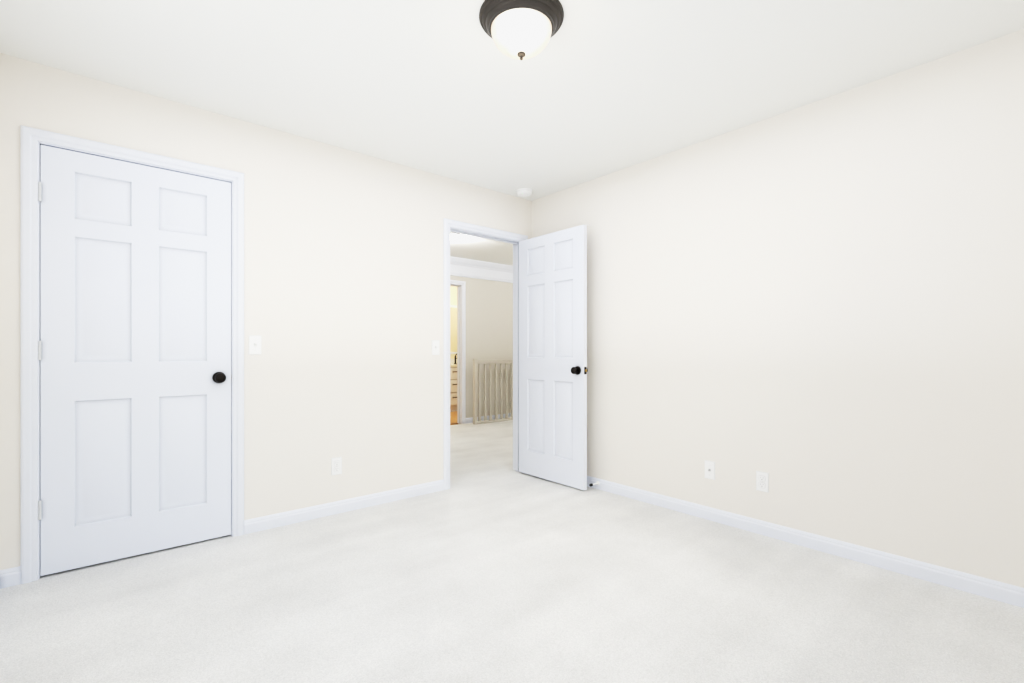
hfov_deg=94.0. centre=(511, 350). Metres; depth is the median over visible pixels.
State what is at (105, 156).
door
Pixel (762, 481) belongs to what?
electrical outlet plate
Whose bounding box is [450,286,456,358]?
wall
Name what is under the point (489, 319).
wall
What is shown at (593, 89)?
ceiling
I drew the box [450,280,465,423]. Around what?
door frame
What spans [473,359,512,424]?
stair railing
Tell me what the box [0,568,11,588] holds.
baseboard
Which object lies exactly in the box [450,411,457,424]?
floor
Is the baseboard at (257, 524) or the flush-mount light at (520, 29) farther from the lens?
the baseboard at (257, 524)
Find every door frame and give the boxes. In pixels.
[443,218,527,489]
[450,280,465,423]
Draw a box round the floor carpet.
[450,420,512,482]
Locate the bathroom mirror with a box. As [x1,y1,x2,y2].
[450,305,456,353]
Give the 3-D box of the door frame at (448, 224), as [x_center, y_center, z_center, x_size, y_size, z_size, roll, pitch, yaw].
[-0.233,0.023,4.043,0.881,2.112,0.138,0,0,-41]
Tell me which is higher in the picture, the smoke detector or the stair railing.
the smoke detector
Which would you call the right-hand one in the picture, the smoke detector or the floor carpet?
the smoke detector
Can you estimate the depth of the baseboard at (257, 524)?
3.17 m
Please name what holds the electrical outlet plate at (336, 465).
attached to the wall at (344, 283)
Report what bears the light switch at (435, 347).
attached to the wall at (344, 283)
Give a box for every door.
[21,125,243,583]
[519,225,587,489]
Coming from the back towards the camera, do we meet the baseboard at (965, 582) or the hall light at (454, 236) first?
the hall light at (454, 236)
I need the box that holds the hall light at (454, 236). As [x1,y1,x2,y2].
[450,233,459,239]
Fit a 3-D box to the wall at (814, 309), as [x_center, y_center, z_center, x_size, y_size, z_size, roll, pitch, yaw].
[1.351,-0.170,3.048,0.120,2.498,3.710,0,0,-41]
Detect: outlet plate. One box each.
[331,457,341,475]
[705,460,714,479]
[756,471,768,492]
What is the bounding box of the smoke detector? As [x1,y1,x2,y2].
[516,188,531,196]
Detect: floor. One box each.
[0,470,1023,682]
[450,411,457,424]
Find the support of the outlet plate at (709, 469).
attached to the wall at (814, 309)
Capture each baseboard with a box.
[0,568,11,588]
[244,479,443,533]
[466,413,510,423]
[587,476,1023,607]
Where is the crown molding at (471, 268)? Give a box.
[450,256,512,282]
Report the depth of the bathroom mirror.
9.10 m
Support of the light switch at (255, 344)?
attached to the wall at (344, 283)
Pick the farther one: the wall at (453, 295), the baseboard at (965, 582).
the wall at (453, 295)
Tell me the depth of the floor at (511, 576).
2.00 m
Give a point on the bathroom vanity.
(453, 384)
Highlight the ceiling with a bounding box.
[0,0,1023,265]
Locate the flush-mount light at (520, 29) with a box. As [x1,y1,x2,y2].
[479,0,563,59]
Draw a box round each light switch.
[249,335,261,354]
[432,340,439,354]
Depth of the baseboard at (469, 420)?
7.30 m
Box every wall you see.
[0,53,531,569]
[450,276,512,423]
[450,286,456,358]
[532,29,1023,587]
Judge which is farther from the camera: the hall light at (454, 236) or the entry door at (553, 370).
the hall light at (454, 236)
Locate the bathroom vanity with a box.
[450,354,456,411]
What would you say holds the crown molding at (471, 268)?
attached to the wall at (489, 319)

